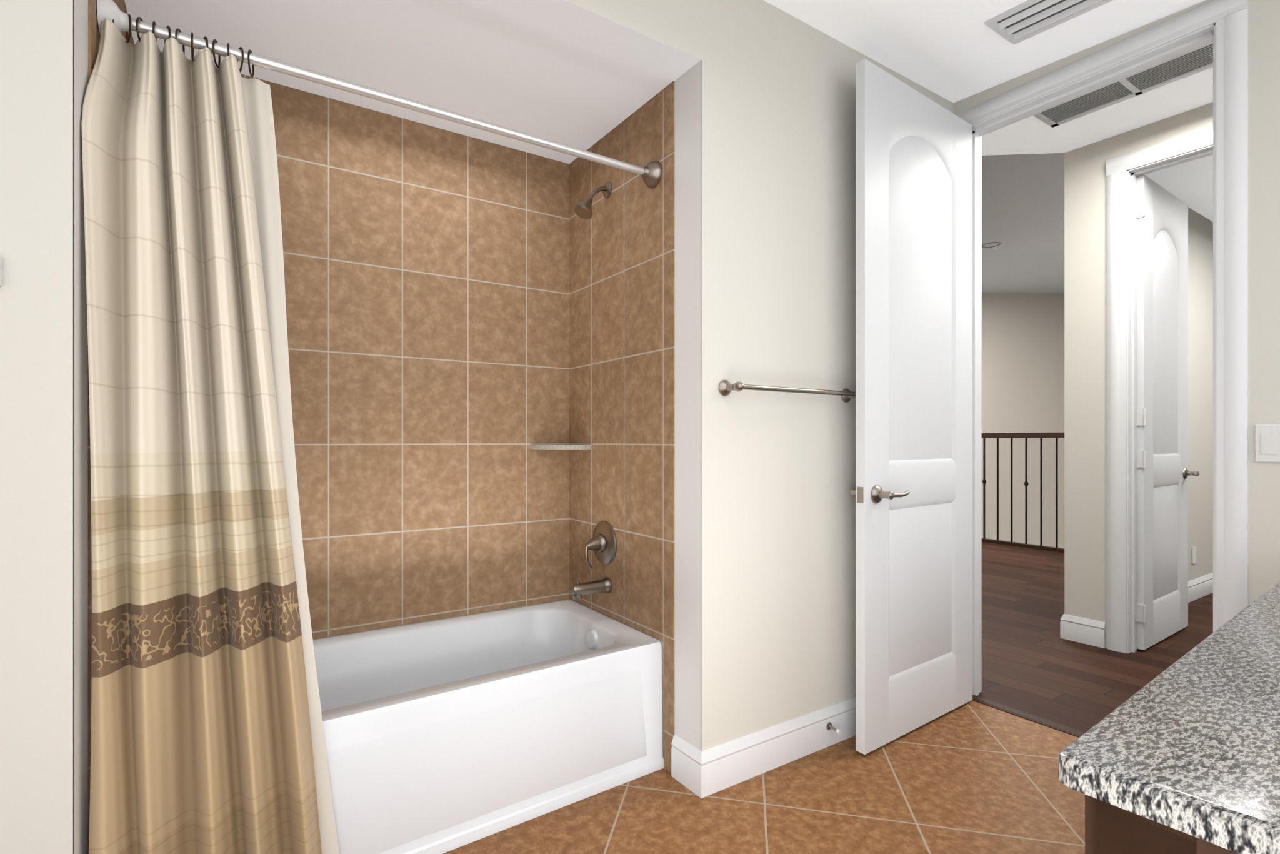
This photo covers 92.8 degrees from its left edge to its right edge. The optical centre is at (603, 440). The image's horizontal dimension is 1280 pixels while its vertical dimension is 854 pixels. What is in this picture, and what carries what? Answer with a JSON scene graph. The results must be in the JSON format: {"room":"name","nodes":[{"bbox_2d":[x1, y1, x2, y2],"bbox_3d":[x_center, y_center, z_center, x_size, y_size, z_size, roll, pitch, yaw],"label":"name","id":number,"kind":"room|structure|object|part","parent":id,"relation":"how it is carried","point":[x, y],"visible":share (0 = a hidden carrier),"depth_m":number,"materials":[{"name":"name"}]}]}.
{"room":"bathroom","nodes":[
{"label":"bathroom","id":0,"kind":"room"},
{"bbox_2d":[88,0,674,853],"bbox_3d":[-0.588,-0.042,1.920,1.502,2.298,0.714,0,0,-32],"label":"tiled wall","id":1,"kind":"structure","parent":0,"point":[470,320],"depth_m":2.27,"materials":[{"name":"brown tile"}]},
{"bbox_2d":[81,0,661,853],"bbox_3d":[-0.414,0.060,1.639,1.490,2.044,0.243,0,0,-32],"label":"shower curtain","id":2,"kind":"object","parent":1,"relation":"hanging from","point":[207,729],"visible":1,"depth_m":1.32,"materials":[{"name":"beige fabric"}]},
{"bbox_3d":[-0.454,-0.918,1.706,1.487,0.088,0.088,0,0,-32],"label":"rod","id":3,"kind":"part","parent":2,"relation":"part of","materials":[{"name":"white metal"}]},
{"bbox_2d":[530,444,591,449],"bbox_3d":[-0.175,0.026,2.490,0.185,0.018,0.185,0,0,-32],"label":"corner shelf","id":4,"kind":"object","parent":1,"relation":"attached to","point":[560,447],"visible":1,"depth_m":2.44,"materials":[{"name":"stone"}]},
{"bbox_2d":[569,576,612,599],"bbox_3d":[-0.049,0.559,2.309,0.162,0.066,0.060,0,0,-32],"label":"tub spout","id":5,"kind":"object","parent":1,"relation":"attached to","point":[578,590],"visible":1,"depth_m":2.29,"materials":[{"name":"silver metal"}]},
{"bbox_2d":[573,181,612,219],"bbox_3d":[-0.043,-0.921,2.315,0.146,0.159,0.076,0,0,-32],"label":"shower head","id":6,"kind":"object","parent":1,"relation":"attached to","point":[582,209],"visible":1,"depth_m":2.30},
{"bbox_2d":[583,520,616,568],"bbox_3d":[-0.037,0.401,2.345,0.105,0.175,0.168,0,0,-32],"label":"tub valve","id":7,"kind":"object","parent":1,"relation":"attached to","point":[602,542],"visible":1,"depth_m":2.33,"materials":[{"name":"silver metal"}]},
{"bbox_2d":[124,0,701,163],"bbox_3d":[-0.554,-1.191,1.866,1.502,0.001,0.853,0,0,-32],"label":"ceiling","id":8,"kind":"structure","parent":0,"point":[564,72],"depth_m":1.88,"materials":[{"name":"white paint"}]},
{"bbox_2d":[0,0,953,853],"bbox_3d":[-0.548,-0.198,1.367,4.920,2.610,0.002,0,0,-32],"label":"wall","id":9,"kind":"structure","parent":0,"point":[778,307],"depth_m":1.93,"materials":[{"name":"white paint"}]},
{"bbox_2d":[0,255,2,286],"bbox_3d":[-1.071,-0.293,1.011,0.095,0.050,0.049,0,0,-32],"label":"switch plate","id":10,"kind":"object","parent":9,"relation":"attached to","point":[0,271],"visible":1,"depth_m":1.05,"materials":[{"name":"white plastic"}]},
{"bbox_2d":[74,0,701,853],"bbox_3d":[-0.363,-0.110,1.561,1.498,2.163,0.133,0,0,-32],"label":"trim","id":11,"kind":"structure","parent":9,"relation":"attached to","point":[687,405],"depth_m":1.92,"materials":[{"name":"white paint"}]},
{"bbox_2d":[683,696,855,798],"bbox_3d":[0.912,1.040,2.289,1.465,0.135,0.045,0,0,-32],"label":"baseboard","id":12,"kind":"structure","parent":9,"relation":"attached to","point":[709,771],"depth_m":2.03,"materials":[{"name":"white wood"}]},
{"bbox_2d":[718,380,855,402],"bbox_3d":[0.670,-0.169,2.079,0.662,0.052,0.081,0,0,-32],"label":"rail","id":13,"kind":"object","parent":9,"relation":"attached to","point":[726,387],"visible":0.83,"depth_m":1.99,"materials":[{"name":"silver metal"}]},
{"bbox_2d":[826,721,841,734],"bbox_3d":[0.830,1.032,2.182,0.026,0.026,0.049,0,0,-32],"label":"doorstop","id":14,"kind":"object","parent":9,"relation":"attached to","point":[829,725],"visible":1,"depth_m":2.19,"materials":[{"name":"silver metal"}]},
{"bbox_2d":[442,700,1084,853],"bbox_3d":[-0.251,1.107,0.893,4.920,0.001,3.020,0,0,-32],"label":"floor","id":15,"kind":"structure","parent":0,"point":[971,776],"depth_m":1.84,"materials":[{"name":"brown tile"}]},
{"bbox_2d":[313,599,663,853],"bbox_3d":[-0.586,0.894,1.923,1.491,0.425,0.708,0,0,-32],"label":"tub","id":16,"kind":"object","parent":15,"relation":"on","point":[441,736],"visible":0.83,"depth_m":1.81,"materials":[{"name":"white ceramic"}]},
{"bbox_2d":[1085,798,1218,853],"bbox_3d":[1.449,0.720,0.778,1.868,0.773,0.943,0,0,-32],"label":"bathroom vanity","id":17,"kind":"object","parent":15,"relation":"on","point":[1107,831],"depth_m":0.56,"materials":[{"name":"wood"}]},
{"bbox_2d":[1058,580,1279,853],"bbox_3d":[1.442,0.320,0.780,1.896,0.026,0.966,0,0,-32],"label":"countertop","id":18,"kind":"structure","parent":17,"relation":"on","point":[1192,755],"depth_m":0.61,"materials":[{"name":"grey stone"}]},
{"bbox_2d":[763,0,1205,103],"bbox_3d":[0.001,-1.425,0.490,4.920,0.116,2.070,0,0,-32],"label":"ceiling","id":19,"kind":"structure","parent":0,"point":[953,51],"depth_m":2.19,"materials":[{"name":"white paint"}]},
{"bbox_2d":[984,0,1113,44],"bbox_3d":[1.511,-1.446,2.035,0.210,0.038,0.340,0,0,-32],"label":"ceiling vent","id":20,"kind":"object","parent":19,"relation":"in","point":[1022,21],"visible":1,"depth_m":2.08,"materials":[{"name":"white metal"}]},
{"bbox_2d":[981,292,1064,548],"bbox_3d":[3.529,0.807,6.934,7.665,6.600,4.980,0,0,-32],"label":"wall","id":21,"kind":"structure","parent":0,"point":[1022,362],"depth_m":8.47,"materials":[{"name":"beige paint"}]},
{"bbox_2d":[977,541,1213,732],"bbox_3d":[2.997,1.107,4.526,4.440,0.001,8.500,0,0,-32],"label":"floor","id":22,"kind":"structure","parent":0,"point":[1033,663],"depth_m":3.19,"materials":[{"name":"brown wood"}]},
{"bbox_2d":[981,432,1064,552],"bbox_3d":[3.957,0.472,7.027,0.100,1.270,4.675,0,0,-32],"label":"railing","id":23,"kind":"object","parent":22,"relation":"on","point":[1040,435],"visible":0.19,"depth_m":6.32,"materials":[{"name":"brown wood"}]},
{"bbox_2d":[972,694,1084,736],"bbox_3d":[1.785,1.104,2.301,0.050,0.006,0.768,0,0,-32],"label":"threshold","id":24,"kind":"object","parent":22,"relation":"on","point":[1044,722],"depth_m":2.42,"materials":[{"name":"brown wood"}]},
{"bbox_2d":[981,66,1213,292],"bbox_3d":[4.505,-1.838,5.468,7.765,0.450,8.500,0,0,-32],"label":"ceiling","id":25,"kind":"structure","parent":0,"point":[1023,209],"depth_m":4.55,"materials":[{"name":"grey paint"}]},
{"bbox_2d":[981,241,1001,248],"bbox_3d":[4.085,-2.074,6.408,0.190,0.034,0.190,0,0,-32],"label":"recessed light","id":26,"kind":"object","parent":25,"relation":"in","point":[999,243],"visible":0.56,"depth_m":6.39,"materials":[{"name":"grey"}]},
{"bbox_2d":[1033,43,1213,127],"bbox_3d":[2.287,-1.607,2.691,0.470,0.011,0.700,0,0,-32],"label":"ceiling vent","id":27,"kind":"object","parent":25,"relation":"in","point":[1187,65],"visible":0.21,"depth_m":2.76,"materials":[{"name":"white metal"}]},
{"bbox_2d":[953,0,1279,604],"bbox_3d":[1.163,-0.303,3.380,0.115,2.820,8.500,0,0,-32],"label":"wall","id":28,"kind":"structure","parent":0,"point":[1263,276],"depth_m":1.88,"materials":[{"name":"white paint"}]},
{"bbox_2d":[849,58,972,754],"bbox_3d":[1.232,-0.119,2.364,0.803,2.428,0.166,0,0,-35],"label":"door","id":29,"kind":"structure","parent":28,"relation":"in","point":[912,492],"depth_m":2.30,"materials":[{"name":"white wood"}]},
{"bbox_2d":[956,0,1248,695],"bbox_3d":[1.822,-0.158,2.325,0.153,2.528,0.924,0,0,-32],"label":"door frame","id":30,"kind":"structure","parent":28,"relation":"attached to","point":[1221,26],"depth_m":2.10,"materials":[{"name":"white wood"}]},
{"bbox_2d":[1255,424,1279,462],"bbox_3d":[2.055,0.009,1.834,0.009,0.117,0.122,0,0,-32],"label":"switch plate","id":31,"kind":"object","parent":28,"relation":"attached to","point":[1267,443],"visible":1,"depth_m":1.86,"materials":[{"name":"white plastic"}]},
{"bbox_2d":[1064,101,1213,648],"bbox_3d":[3.515,-0.393,1.925,0.002,3.000,3.480,0,0,-32],"label":"wall","id":32,"kind":"structure","parent":0,"point":[1085,384],"depth_m":3.26,"materials":[{"name":"white paint"}]},
{"bbox_2d":[1060,613,1088,641],"bbox_3d":[3.849,1.040,4.206,3.015,0.135,0.015,0,0,-32],"label":"baseboard","id":33,"kind":"structure","parent":32,"relation":"attached to","point":[1072,627],"depth_m":3.36,"materials":[{"name":"white wood"}]},
{"bbox_2d":[1088,572,1213,644],"bbox_3d":[4.223,1.040,4.296,3.485,0.135,0.030,0,0,-32],"label":"baseboard","id":34,"kind":"structure","parent":32,"relation":"attached to","point":[1199,587],"depth_m":4.19,"materials":[{"name":"white wood"}]},
{"bbox_2d":[1136,174,1199,649],"bbox_3d":[3.132,-0.149,3.402,0.774,2.488,0.166,0,0,-33],"label":"hall door","id":35,"kind":"structure","parent":32,"relation":"in","point":[1163,472],"depth_m":3.34,"materials":[{"name":"white wood"}]},
{"bbox_2d":[1191,546,1196,563],"bbox_3d":[4.130,0.799,4.250,0.070,0.115,0.006,0,0,-32],"label":"electrical outlet plate","id":36,"kind":"object","parent":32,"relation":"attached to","point":[1194,554],"visible":1,"depth_m":4.24,"materials":[{"name":"white plastic"}]}
]}

